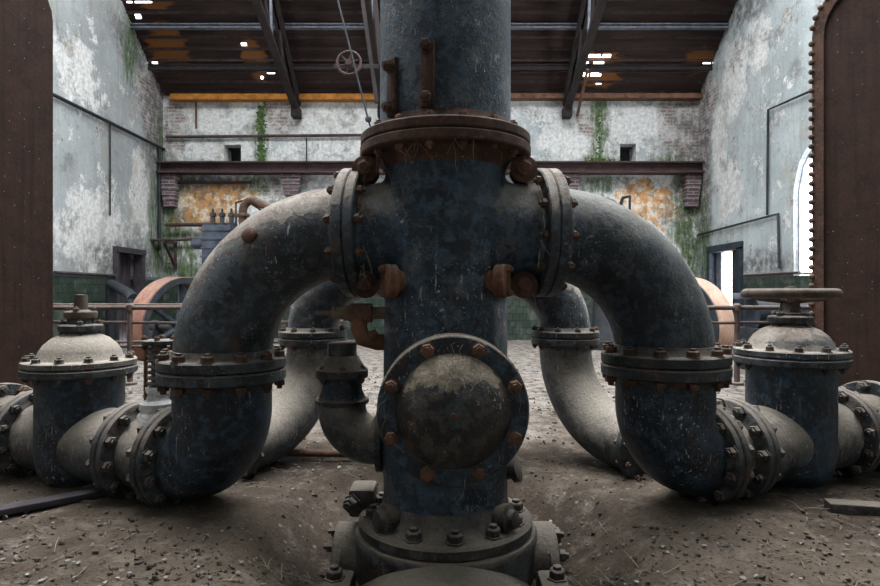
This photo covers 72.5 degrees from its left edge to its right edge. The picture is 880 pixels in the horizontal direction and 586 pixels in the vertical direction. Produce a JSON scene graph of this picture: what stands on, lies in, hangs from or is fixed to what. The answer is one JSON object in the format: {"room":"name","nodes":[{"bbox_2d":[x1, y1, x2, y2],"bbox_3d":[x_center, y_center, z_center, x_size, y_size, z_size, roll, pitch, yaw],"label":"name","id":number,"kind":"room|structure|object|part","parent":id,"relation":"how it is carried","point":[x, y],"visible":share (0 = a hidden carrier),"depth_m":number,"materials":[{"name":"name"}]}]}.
{"room":"abandoned pumping station","nodes":[
{"label":"abandoned pumping station","id":0,"kind":"room"},
{"bbox_2d":[48,0,162,337],"bbox_3d":[-6.200,-4.750,4.000,0.400,12.500,18.000,0,0,0],"label":"wall","id":1,"kind":"structure","parent":0,"point":[100,64],"depth_m":10.57,"materials":[{"name":"paint"}]},
{"bbox_2d":[53,271,115,276],"bbox_3d":[-5.970,-0.320,10.150,0.050,0.048,1.700,0,0,0],"label":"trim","id":2,"kind":"structure","parent":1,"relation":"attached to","point":[54,272],"depth_m":10.01,"materials":[{"name":"grey metal"}]},
{"bbox_2d":[53,93,165,150],"bbox_3d":[-5.950,-3.075,10.975,0.060,0.107,3.951,0,0,0],"label":"conduit","id":3,"kind":"object","parent":1,"relation":"attached to","point":[54,94],"visible":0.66,"depth_m":10.65,"materials":[{"name":"metal"}]},
{"bbox_2d":[109,124,110,215],"bbox_3d":[-5.960,-2.225,10.840,0.027,1.650,0.028,0,0,0],"label":"conduit","id":4,"kind":"object","parent":1,"relation":"attached to","point":[109,124],"visible":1,"depth_m":10.83,"materials":[{"name":"metal"}]},
{"bbox_2d":[113,246,145,344],"bbox_3d":[-6.085,0.170,11.550,0.330,2.060,1.100,0,0,0],"label":"door","id":5,"kind":"structure","parent":1,"relation":"in","point":[121,255],"depth_m":11.76,"materials":[{"name":"brown wood"}]},
{"bbox_2d":[158,147,160,250],"bbox_3d":[-5.950,-2.000,12.720,0.057,2.200,0.060,0,0,0],"label":"conduit","id":6,"kind":"object","parent":1,"relation":"attached to","point":[159,149],"visible":1,"depth_m":12.70,"materials":[{"name":"metal"}]},
{"bbox_2d":[150,239,176,269],"bbox_3d":[-5.820,-0.810,12.708,0.500,0.620,0.617,0,0,0],"label":"bracket","id":7,"kind":"object","parent":1,"relation":"attached to","point":[164,241],"visible":0.93,"depth_m":12.73,"materials":[{"name":"brown metal"}]},
{"bbox_2d":[172,237,196,241],"bbox_3d":[-5.550,-1.140,12.850,0.703,0.097,0.060,0,0,0],"label":"conduit","id":8,"kind":"object","parent":7,"relation":"on","point":[179,239],"visible":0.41,"depth_m":12.83,"materials":[{"name":"brown metal"}]},
{"bbox_2d":[156,161,704,174],"bbox_3d":[-0.200,-2.660,12.780,11.560,0.240,0.300,0,0,0],"label":"beam","id":9,"kind":"structure","parent":1,"relation":"attached to","point":[167,167],"depth_m":12.75,"materials":[{"name":"brown metal"}]},
{"bbox_2d":[585,158,614,160],"bbox_3d":[3.498,-2.846,12.992,0.803,0.177,0.035,0,0,0],"label":"moss","id":10,"kind":"object","parent":9,"relation":"on","point":[592,159],"visible":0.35,"depth_m":12.98,"materials":[{"name":"green plant"}]},
{"bbox_2d":[122,1,736,95],"bbox_3d":[-0.200,-6.838,4.000,12.200,5.625,18.600,0,0,0],"label":"roof trusses","id":11,"kind":"structure","parent":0,"point":[155,5],"depth_m":11.98,"materials":[{"name":"black metal"}]},
{"bbox_2d":[334,0,379,103],"bbox_3d":[-1.098,-4.183,8.045,0.670,3.240,0.190,0,0,0],"label":"pulley wheel","id":12,"kind":"object","parent":11,"relation":"hanging from","point":[348,65],"visible":0.95,"depth_m":8.07,"materials":[{"name":"metal"}]},
{"bbox_2d":[337,0,371,126],"bbox_3d":[-1.074,-3.288,7.930,0.704,2.306,0.090,0,0,0],"label":"rod","id":13,"kind":"object","parent":12,"relation":"hanging from","point":[368,119],"visible":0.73,"depth_m":7.92,"materials":[{"name":"metal"}]},
{"bbox_2d":[163,96,697,339],"bbox_3d":[-0.200,-1.400,13.225,11.600,5.800,0.450,0,0,0],"label":"wall","id":14,"kind":"structure","parent":0,"point":[654,130],"depth_m":13.00,"materials":[{"name":"paint"}]},
{"bbox_2d":[161,174,179,207],"bbox_3d":[-5.800,-2.188,12.870,0.340,0.677,0.260,0,0,0],"label":"corbel","id":15,"kind":"object","parent":14,"relation":"attached to","point":[169,182],"visible":1,"depth_m":12.79,"materials":[{"name":"brick"}]},
{"bbox_2d":[195,101,196,128],"bbox_3d":[-5.265,-3.875,12.950,0.038,0.650,0.040,0,0,0],"label":"conduit","id":16,"kind":"object","parent":14,"relation":"attached to","point":[195,101],"visible":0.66,"depth_m":12.94,"materials":[{"name":"metal"}]},
{"bbox_2d":[165,222,237,226],"bbox_3d":[-5.092,-1.460,12.800,1.517,0.086,0.090,0,0,0],"label":"conduit","id":17,"kind":"object","parent":14,"relation":"attached to","point":[167,224],"visible":0.75,"depth_m":12.76,"materials":[{"name":"brown metal"}]},
{"bbox_2d":[178,181,250,183],"bbox_3d":[-4.866,-2.380,12.930,1.585,0.057,0.060,0,0,0],"label":"conduit","id":18,"kind":"object","parent":14,"relation":"attached to","point":[179,182],"visible":1,"depth_m":12.91,"materials":[{"name":"brown metal"}]},
{"bbox_2d":[229,148,240,160],"bbox_3d":[-4.495,-3.005,13.590,0.570,0.610,0.620,0,0,0],"label":"window","id":19,"kind":"structure","parent":14,"relation":"in","point":[235,152],"depth_m":13.46,"materials":[{"name":"glass"}]},
{"bbox_2d":[254,105,268,160],"bbox_3d":[-3.866,-3.424,12.992,0.309,1.283,0.035,0,0,0],"label":"moss","id":20,"kind":"object","parent":14,"relation":"attached to","point":[261,111],"visible":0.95,"depth_m":12.98,"materials":[{"name":"green plant"}]},
{"bbox_2d":[165,134,360,137],"bbox_3d":[-3.752,-3.380,12.920,4.297,0.101,0.064,0,0,0],"label":"conduit","id":21,"kind":"object","parent":14,"relation":"attached to","point":[266,135],"visible":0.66,"depth_m":12.89,"materials":[{"name":"grey metal"}]},
{"bbox_2d":[170,93,374,101],"bbox_3d":[-3.475,-4.190,12.890,4.550,0.120,0.220,0,0,0],"label":"trim","id":22,"kind":"structure","parent":14,"relation":"attached to","point":[175,97],"depth_m":12.78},
{"bbox_2d":[251,0,301,119],"bbox_3d":[-3.080,-5.418,10.790,0.180,3.336,4.404,0,0,0],"label":"roof truss","id":23,"kind":"object","parent":14,"relation":"attached to","point":[266,22],"visible":1,"depth_m":11.54,"materials":[{"name":"metal"}]},
{"bbox_2d":[130,23,729,29],"bbox_3d":[-0.200,-5.180,11.660,11.600,0.090,0.110,0,0,0],"label":"beam","id":24,"kind":"structure","parent":23,"relation":"on","point":[134,26],"depth_m":11.62,"materials":[{"name":"metal"}]},
{"bbox_2d":[148,64,712,70],"bbox_3d":[-0.200,-4.647,12.350,11.600,0.120,0.070,0,0,0],"label":"purlin","id":25,"kind":"structure","parent":23,"relation":"on","point":[151,67],"depth_m":12.34,"materials":[{"name":"metal"}]},
{"bbox_2d":[280,174,302,195],"bbox_3d":[-3.185,-2.313,12.870,0.440,0.427,0.260,0,0,0],"label":"corbel","id":26,"kind":"object","parent":14,"relation":"attached to","point":[291,183],"visible":0.96,"depth_m":12.79,"materials":[{"name":"red brick"}]},
{"bbox_2d":[365,0,379,119],"bbox_3d":[-1.240,-5.418,10.790,0.180,3.336,4.404,0,0,0],"label":"roof truss","id":27,"kind":"object","parent":14,"relation":"attached to","point":[368,3],"visible":0.53,"depth_m":10.99,"materials":[{"name":"metal"}]},
{"bbox_2d":[121,0,737,93],"bbox_3d":[-0.200,-5.750,10.990,11.600,3.520,4.652,0,0,0],"label":"roof","id":28,"kind":"structure","parent":14,"relation":"attached to","point":[127,12],"depth_m":12.11,"materials":[{"name":"brown wood"}]},
{"bbox_2d":[563,174,580,189],"bbox_3d":[2.795,-2.344,12.870,0.400,0.367,0.260,0,0,0],"label":"corbel","id":29,"kind":"object","parent":14,"relation":"attached to","point":[575,178],"visible":0.43,"depth_m":12.77,"materials":[{"name":"brick"}]},
{"bbox_2d":[562,0,606,119],"bbox_3d":[2.720,-5.418,10.790,0.180,3.336,4.404,0,0,0],"label":"roof truss","id":30,"kind":"object","parent":14,"relation":"attached to","point":[592,18],"visible":1,"depth_m":11.51,"materials":[{"name":"metal"}]},
{"bbox_2d":[576,69,588,116],"bbox_3d":[2.975,-4.175,12.550,0.050,0.784,0.738,0,0,-4],"label":"strut","id":31,"kind":"object","parent":30,"relation":"attached to","point":[587,70],"visible":1,"depth_m":12.52,"materials":[{"name":"metal"}]},
{"bbox_2d":[595,112,603,160],"bbox_3d":[3.445,-3.347,12.992,0.203,1.130,0.035,0,0,0],"label":"moss","id":32,"kind":"object","parent":14,"relation":"attached to","point":[601,119],"visible":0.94,"depth_m":12.98,"materials":[{"name":"green plant"}]},
{"bbox_2d":[511,93,702,100],"bbox_3d":[2.200,-4.210,12.890,6.800,0.100,0.220,0,0,0],"label":"trim","id":33,"kind":"structure","parent":14,"relation":"attached to","point":[514,96],"depth_m":12.78,"materials":[{"name":"metal"}]},
{"bbox_2d":[620,147,631,160],"bbox_3d":[4.075,-3.015,13.590,0.550,0.630,0.620,0,0,0],"label":"window","id":34,"kind":"structure","parent":14,"relation":"in","point":[624,151],"depth_m":13.46,"materials":[{"name":"glass"}]},
{"bbox_2d":[681,174,701,207],"bbox_3d":[5.400,-2.188,12.870,0.340,0.677,0.260,0,0,0],"label":"corbel","id":35,"kind":"object","parent":14,"relation":"attached to","point":[691,183],"visible":1,"depth_m":12.79,"materials":[{"name":"brick"}]},
{"bbox_2d":[0,338,879,585],"bbox_3d":[-0.200,1.106,4.000,11.600,0.278,18.000,0,0,0],"label":"floor","id":36,"kind":"structure","parent":0,"point":[654,504],"depth_m":2.66,"materials":[{"name":"grey concrete"}]},
{"bbox_2d":[0,383,32,475],"bbox_3d":[-2.606,0.791,3.536,0.750,0.531,0.529,0,0,25],"label":"pipe","id":37,"kind":"object","parent":36,"relation":"on","point":[9,392],"visible":0.2,"depth_m":3.48,"materials":[{"name":"metal"}]},
{"bbox_2d":[0,0,52,388],"bbox_3d":[-4.422,-0.875,5.469,1.500,4.250,0.900,0,0,-33],"label":"steel column","id":38,"kind":"structure","parent":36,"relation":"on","point":[26,26],"depth_m":5.38,"materials":[{"name":"brown metal"}]},
{"bbox_2d":[0,488,106,515],"bbox_3d":[-1.835,0.975,2.800,0.561,0.030,0.080,0,0,-40],"label":"plank","id":39,"kind":"object","parent":36,"relation":"on","point":[54,500],"visible":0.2,"depth_m":2.79,"materials":[{"name":"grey wood"}]},
{"bbox_2d":[0,295,143,497],"bbox_3d":[-1.928,0.522,3.217,0.909,1.027,0.550,0,0,25],"label":"valve","id":40,"kind":"object","parent":36,"relation":"on","point":[77,377],"visible":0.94,"depth_m":3.04,"materials":[{"name":"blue metal"}]},
{"bbox_2d":[105,279,136,340],"bbox_3d":[-5.308,0.482,10.068,1.205,1.435,0.228,0,0,43],"label":"pipe","id":41,"kind":"object","parent":36,"relation":"on","point":[112,287],"visible":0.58,"depth_m":10.31,"materials":[{"name":"metal"}]},
{"bbox_2d":[85,402,170,506],"bbox_3d":[-1.429,0.791,2.985,0.351,0.497,0.500,0,0,25],"label":"flange","id":42,"kind":"object","parent":36,"relation":"on","point":[112,465],"visible":0.44,"depth_m":2.82,"materials":[{"name":"metal"}]},
{"bbox_2d":[137,334,173,423],"bbox_3d":[-1.389,0.434,2.966,0.196,0.452,0.196,0,0,0],"label":"fitting","id":43,"kind":"object","parent":42,"relation":"on","point":[153,401],"visible":0.51,"depth_m":2.91,"materials":[{"name":"white paint"}]},
{"bbox_3d":[-1.455,0.390,2.966,0.018,0.300,0.018,0,0,-23],"label":"tie rod","id":44,"kind":"part","parent":43,"relation":"part of","materials":[{"name":"metal"}]},
{"bbox_3d":[-1.389,0.243,2.966,0.170,0.024,0.170,0,0,0],"label":"cap plate","id":45,"kind":"part","parent":43,"relation":"part of","materials":[{"name":"metal"}]},
{"bbox_2d":[126,277,193,360],"bbox_3d":[-4.112,0.540,9.374,1.084,1.580,1.559,0,0,0],"label":"flywheel","id":46,"kind":"object","parent":36,"relation":"on","point":[152,292],"visible":0.26,"depth_m":8.94,"materials":[{"name":"metal"}]},
{"bbox_2d":[53,303,277,342],"bbox_3d":[-3.200,0.612,7.100,4.000,0.976,0.044,0,0,0],"label":"railing","id":47,"kind":"object","parent":36,"relation":"on","point":[53,303],"visible":0.03,"depth_m":7.09,"materials":[{"name":"metal"}]},
{"bbox_3d":[-3.200,0.140,7.100,4.000,0.032,0.032,0,0,0],"label":"rail","id":48,"kind":"part","parent":47,"relation":"part of","materials":[{"name":"metal"}]},
{"bbox_3d":[-3.200,0.580,7.100,4.000,0.032,0.032,0,0,0],"label":"rail","id":49,"kind":"part","parent":47,"relation":"part of","materials":[{"name":"grey metal"}]},
{"bbox_2d":[53,303,342,385],"bbox_3d":[-2.775,0.605,6.500,3.490,0.990,0.140,0,0,0],"label":"railing","id":50,"kind":"object","parent":36,"relation":"on","point":[129,307],"visible":0.17,"depth_m":6.48,"materials":[{"name":"grey metal"}]},
{"bbox_3d":[-3.358,0.605,6.500,0.140,0.990,0.140,0,0,0],"label":"post","id":51,"kind":"part","parent":50,"relation":"part of","materials":[{"name":"metal"}]},
{"bbox_3d":[-2.775,0.160,6.500,3.450,0.050,0.052,0,0,0],"label":"rail","id":52,"kind":"part","parent":50,"relation":"part of","materials":[{"name":"metal"}]},
{"bbox_3d":[-2.775,0.318,6.500,3.450,0.047,0.034,0,0,0],"label":"rail","id":53,"kind":"part","parent":50,"relation":"part of","materials":[{"name":"metal"}]},
{"bbox_3d":[-2.775,0.578,6.500,3.450,0.047,0.034,0,0,0],"label":"rail","id":54,"kind":"part","parent":50,"relation":"part of","materials":[{"name":"metal"}]},
{"bbox_2d":[126,367,285,507],"bbox_3d":[-1.046,0.692,2.806,0.654,0.682,0.570,0,0,25],"label":"lower elbow","id":55,"kind":"object","parent":36,"relation":"on","point":[199,447],"visible":0.89,"depth_m":2.64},
{"bbox_2d":[155,168,380,398],"bbox_3d":[-0.791,-0.057,2.766,1.007,1.008,0.578,0,0,6],"label":"pipe","id":56,"kind":"object","parent":55,"relation":"on","point":[231,313],"visible":0.75,"depth_m":2.57,"materials":[{"name":"metal"}]},
{"bbox_2d":[191,208,235,263],"bbox_3d":[-3.816,-0.110,10.400,0.880,2.720,0.700,0,0,0],"label":"pump","id":57,"kind":"object","parent":36,"relation":"on","point":[213,234],"visible":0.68,"depth_m":10.16,"materials":[{"name":"metal"}]},
{"bbox_2d":[235,196,270,226],"bbox_3d":[-3.117,-0.287,10.890,1.306,2.973,0.246,0,0,13],"label":"pipe","id":58,"kind":"object","parent":36,"relation":"on","point":[254,201],"visible":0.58,"depth_m":10.93,"materials":[{"name":"metal"}]},
{"bbox_3d":[-3.231,-0.960,10.950,1.065,1.520,0.043,0,0,5],"label":"rod","id":59,"kind":"part","parent":58,"relation":"part of","materials":[{"name":"metal"}]},
{"bbox_2d":[242,337,346,478],"bbox_3d":[-0.935,0.664,3.647,0.429,0.757,0.901,0,0,31],"label":"rear lower elbow","id":60,"kind":"object","parent":36,"relation":"on","point":[294,408],"visible":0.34,"depth_m":3.59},
{"bbox_2d":[278,281,380,350],"bbox_3d":[-0.662,0.030,3.850,0.735,0.651,0.430,0,0,0],"label":"rear elbow","id":61,"kind":"object","parent":60,"relation":"on","point":[303,323],"visible":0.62,"depth_m":3.70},
{"bbox_2d":[286,449,346,457],"bbox_3d":[-0.675,0.960,3.590,0.852,0.044,0.044,0,0,4],"label":"pipe","id":62,"kind":"object","parent":36,"relation":"on","point":[295,452],"visible":0.32,"depth_m":3.58,"materials":[{"name":"metal"}]},
{"bbox_2d":[0,360,879,585],"bbox_3d":[-0.208,1.098,5.447,11.176,0.293,7.129,0,0,0],"label":"rubble","id":63,"kind":"object","parent":36,"relation":"on","point":[846,580],"visible":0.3,"depth_m":2.36,"materials":[{"name":"grey stone"}]},
{"bbox_2d":[0,407,879,585],"bbox_3d":[-0.129,1.099,3.652,8.404,0.280,3.817,0,0,0],"label":"twigs","id":64,"kind":"object","parent":36,"relation":"on","point":[723,536],"visible":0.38,"depth_m":2.33,"materials":[{"name":"wood"}]},
{"bbox_2d":[0,386,879,585],"bbox_3d":[-0.220,1.096,5.436,10.917,0.260,7.092,0,0,0],"label":"flakes","id":65,"kind":"object","parent":36,"relation":"on","point":[800,543],"visible":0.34,"depth_m":2.26,"materials":[{"name":"grey paint"}]},
{"bbox_2d":[320,521,568,585],"bbox_3d":[0.024,1.460,2.402,1.091,0.850,1.364,0,0,0],"label":"pedestal tee","id":66,"kind":"object","parent":36,"relation":"on","point":[540,557],"visible":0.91,"depth_m":2.42,"materials":[{"name":"metal"}]},
{"bbox_2d":[341,127,560,561],"bbox_3d":[0.025,0.197,2.676,0.933,1.674,0.774,0,0,0],"label":"housing","id":67,"kind":"object","parent":66,"relation":"on","point":[446,246],"visible":0.7,"depth_m":2.46,"materials":[{"name":"metal"}]},
{"bbox_2d":[315,396,382,471],"bbox_3d":[-0.396,0.639,2.720,0.340,0.334,0.280,0,0,0],"label":"bypass elbow","id":68,"kind":"object","parent":67,"relation":"attached to","point":[347,426],"visible":0.76,"depth_m":2.62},
{"bbox_2d":[315,341,367,400],"bbox_3d":[-0.444,0.346,2.720,0.236,0.250,0.236,0,0,0],"label":"valve","id":69,"kind":"object","parent":68,"relation":"on","point":[341,374],"visible":0.99,"depth_m":2.65,"materials":[{"name":"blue metal"}]},
{"bbox_2d":[315,303,386,349],"bbox_3d":[-0.369,0.149,2.635,0.353,0.208,0.134,0,0,0],"label":"drain cock","id":70,"kind":"object","parent":67,"relation":"attached to","point":[358,315],"visible":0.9,"depth_m":2.59,"materials":[{"name":"metal"}]},
{"bbox_2d":[361,0,529,174],"bbox_3d":[0.024,-1.782,2.680,0.752,2.436,0.752,0,0,0],"label":"riser pipe","id":71,"kind":"object","parent":67,"relation":"on","point":[444,63],"visible":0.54,"depth_m":2.42,"materials":[{"name":"metal"}]},
{"bbox_2d":[377,333,528,487],"bbox_3d":[0.048,0.436,2.218,0.568,0.568,0.219,0,0,0],"label":"blind cover","id":72,"kind":"object","parent":67,"relation":"attached to","point":[453,420],"visible":0.99,"depth_m":2.18,"materials":[{"name":"metal"}]},
{"bbox_2d":[356,138,550,508],"bbox_3d":[0.054,0.093,2.424,0.793,1.388,0.519,0,0,0],"label":"cobwebs","id":73,"kind":"object","parent":67,"relation":"hanging from","point":[454,138],"visible":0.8,"depth_m":2.40,"materials":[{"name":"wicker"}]},
{"bbox_2d":[531,337,646,479],"bbox_3d":[0.922,0.664,3.647,0.429,0.757,0.901,0,0,-31],"label":"rear lower elbow","id":74,"kind":"object","parent":36,"relation":"on","point":[575,392],"visible":0.59,"depth_m":3.60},
{"bbox_2d":[511,282,599,350],"bbox_3d":[0.650,0.030,3.850,0.735,0.651,0.430,0,0,0],"label":"rear elbow","id":75,"kind":"object","parent":74,"relation":"on","point":[564,315],"visible":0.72,"depth_m":3.71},
{"bbox_2d":[593,300,612,349],"bbox_3d":[2.999,-0.110,10.900,0.880,2.720,0.700,0,0,0],"label":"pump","id":76,"kind":"object","parent":36,"relation":"on","point":[600,320],"visible":0.02,"depth_m":10.72,"materials":[{"name":"metal"}]},
{"bbox_2d":[607,195,630,209],"bbox_3d":[3.415,-0.363,11.900,0.705,3.126,0.500,0,0,0],"label":"pipe","id":77,"kind":"object","parent":76,"relation":"on","point":[628,196],"visible":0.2,"depth_m":11.79,"materials":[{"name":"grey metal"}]},
{"bbox_2d":[601,361,754,505],"bbox_3d":[1.104,0.670,2.815,0.692,0.684,0.626,0,0,0],"label":"lower elbow","id":78,"kind":"object","parent":36,"relation":"on","point":[679,438],"visible":0.94,"depth_m":2.63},
{"bbox_2d":[526,168,733,393],"bbox_3d":[0.855,-0.068,2.767,0.950,0.985,0.578,0,0,-6],"label":"pipe","id":79,"kind":"object","parent":78,"relation":"on","point":[655,308],"visible":0.79,"depth_m":2.57,"materials":[{"name":"metal"}]},
{"bbox_2d":[611,303,811,385],"bbox_3d":[3.075,0.605,6.500,2.490,0.990,0.140,0,0,0],"label":"railing","id":80,"kind":"object","parent":36,"relation":"on","point":[736,307],"visible":0.24,"depth_m":6.48,"materials":[{"name":"grey metal"}]},
{"bbox_3d":[3.217,0.605,6.500,0.140,0.990,0.140,0,0,0],"label":"post","id":81,"kind":"part","parent":80,"relation":"part of","materials":[{"name":"grey metal"}]},
{"bbox_3d":[3.075,0.318,6.500,2.450,0.047,0.034,0,0,0],"label":"rail","id":82,"kind":"part","parent":80,"relation":"part of","materials":[{"name":"metal"}]},
{"bbox_3d":[3.075,0.160,6.500,2.450,0.050,0.052,0,0,0],"label":"rail","id":83,"kind":"part","parent":80,"relation":"part of","materials":[{"name":"metal"}]},
{"bbox_2d":[695,277,733,348],"bbox_3d":[3.848,0.540,9.374,1.084,1.580,1.559,0,0,0],"label":"flywheel","id":84,"kind":"object","parent":36,"relation":"on","point":[724,334],"visible":0.13,"depth_m":8.71,"materials":[{"name":"metal"}]},
{"bbox_2d":[717,398,784,503],"bbox_3d":[1.387,0.770,2.947,0.281,0.496,0.497,0,0,-25],"label":"pipe","id":85,"kind":"object","parent":36,"relation":"on","point":[754,433],"visible":0.38,"depth_m":2.77,"materials":[{"name":"metal"}]},
{"bbox_2d":[733,293,811,369],"bbox_3d":[4.475,0.625,7.800,1.250,1.250,0.600,0,0,0],"label":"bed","id":86,"kind":"object","parent":36,"relation":"on","point":[746,331],"visible":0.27,"depth_m":7.73,"materials":[{"name":"metal"}]},
{"bbox_2d":[722,287,879,497],"bbox_3d":[1.851,0.489,3.164,0.904,1.045,0.550,0,0,-25],"label":"valve","id":87,"kind":"object","parent":36,"relation":"on","point":[824,431],"visible":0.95,"depth_m":2.99,"materials":[{"name":"metal"}]},
{"bbox_2d":[808,0,879,386],"bbox_3d":[4.259,-0.822,5.458,1.529,4.145,0.946,0,0,33],"label":"steel column","id":88,"kind":"structure","parent":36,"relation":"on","point":[845,43],"depth_m":5.35,"materials":[{"name":"brown metal"}]},
{"bbox_2d":[824,498,879,515],"bbox_3d":[2.240,0.983,2.655,0.944,0.065,0.080,0,0,13],"label":"iron","id":89,"kind":"object","parent":36,"relation":"on","point":[838,506],"visible":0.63,"depth_m":2.71,"materials":[{"name":"grey metal"}]},
{"bbox_2d":[838,380,879,474],"bbox_3d":[2.528,0.768,3.479,0.750,0.528,0.528,0,0,-25],"label":"pipe","id":90,"kind":"object","parent":36,"relation":"on","point":[869,390],"visible":0.27,"depth_m":3.40,"materials":[{"name":"metal"}]},
{"bbox_2d":[698,0,824,325],"bbox_3d":[5.650,-4.750,4.000,0.100,12.500,18.000,0,0,0],"label":"wall","id":91,"kind":"structure","parent":0,"point":[760,63],"depth_m":10.55,"materials":[{"name":"paint"}]},
{"bbox_2d":[706,241,743,326],"bbox_3d":[5.635,0.120,11.775,0.190,2.160,1.410,0,0,0],"label":"door","id":92,"kind":"structure","parent":91,"relation":"in","point":[714,254],"depth_m":11.65,"materials":[{"name":"black wood"}]},
{"bbox_2d":[697,213,780,268],"bbox_3d":[5.550,-0.857,11.350,0.044,0.916,3.101,0,0,0],"label":"conduit","id":93,"kind":"object","parent":91,"relation":"attached to","point":[775,214],"visible":1,"depth_m":9.84,"materials":[{"name":"metal"}]},
{"bbox_2d":[743,271,800,276],"bbox_3d":[5.570,-0.320,10.150,0.040,0.038,1.700,0,0,0],"label":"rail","id":94,"kind":"object","parent":91,"relation":"attached to","point":[793,272],"visible":1,"depth_m":9.99,"materials":[{"name":"grey metal"}]},
{"bbox_2d":[766,91,808,214],"bbox_3d":[5.550,-2.217,9.549,0.040,1.794,1.300,0,0,0],"label":"conduit","id":95,"kind":"object","parent":91,"relation":"attached to","point":[806,92],"visible":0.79,"depth_m":10.15,"materials":[{"name":"metal"}]},
{"bbox_2d":[798,149,811,274],"bbox_3d":[5.670,-1.330,8.475,0.035,2.095,2.005,0,0,0],"label":"window","id":96,"kind":"structure","parent":91,"relation":"in","point":[807,158],"depth_m":9.44,"materials":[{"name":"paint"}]},
{"label":"outside","id":97,"kind":"structure","parent":0,"visible":0},
{"bbox_2d":[724,251,731,304],"bbox_3d":[6.085,-0.150,12.800,0.430,3.300,0.400,0,0,0],"label":"sky","id":98,"kind":"structure","parent":97,"point":[727,255],"depth_m":12.60,"materials":[{"name":"white"}]}
]}

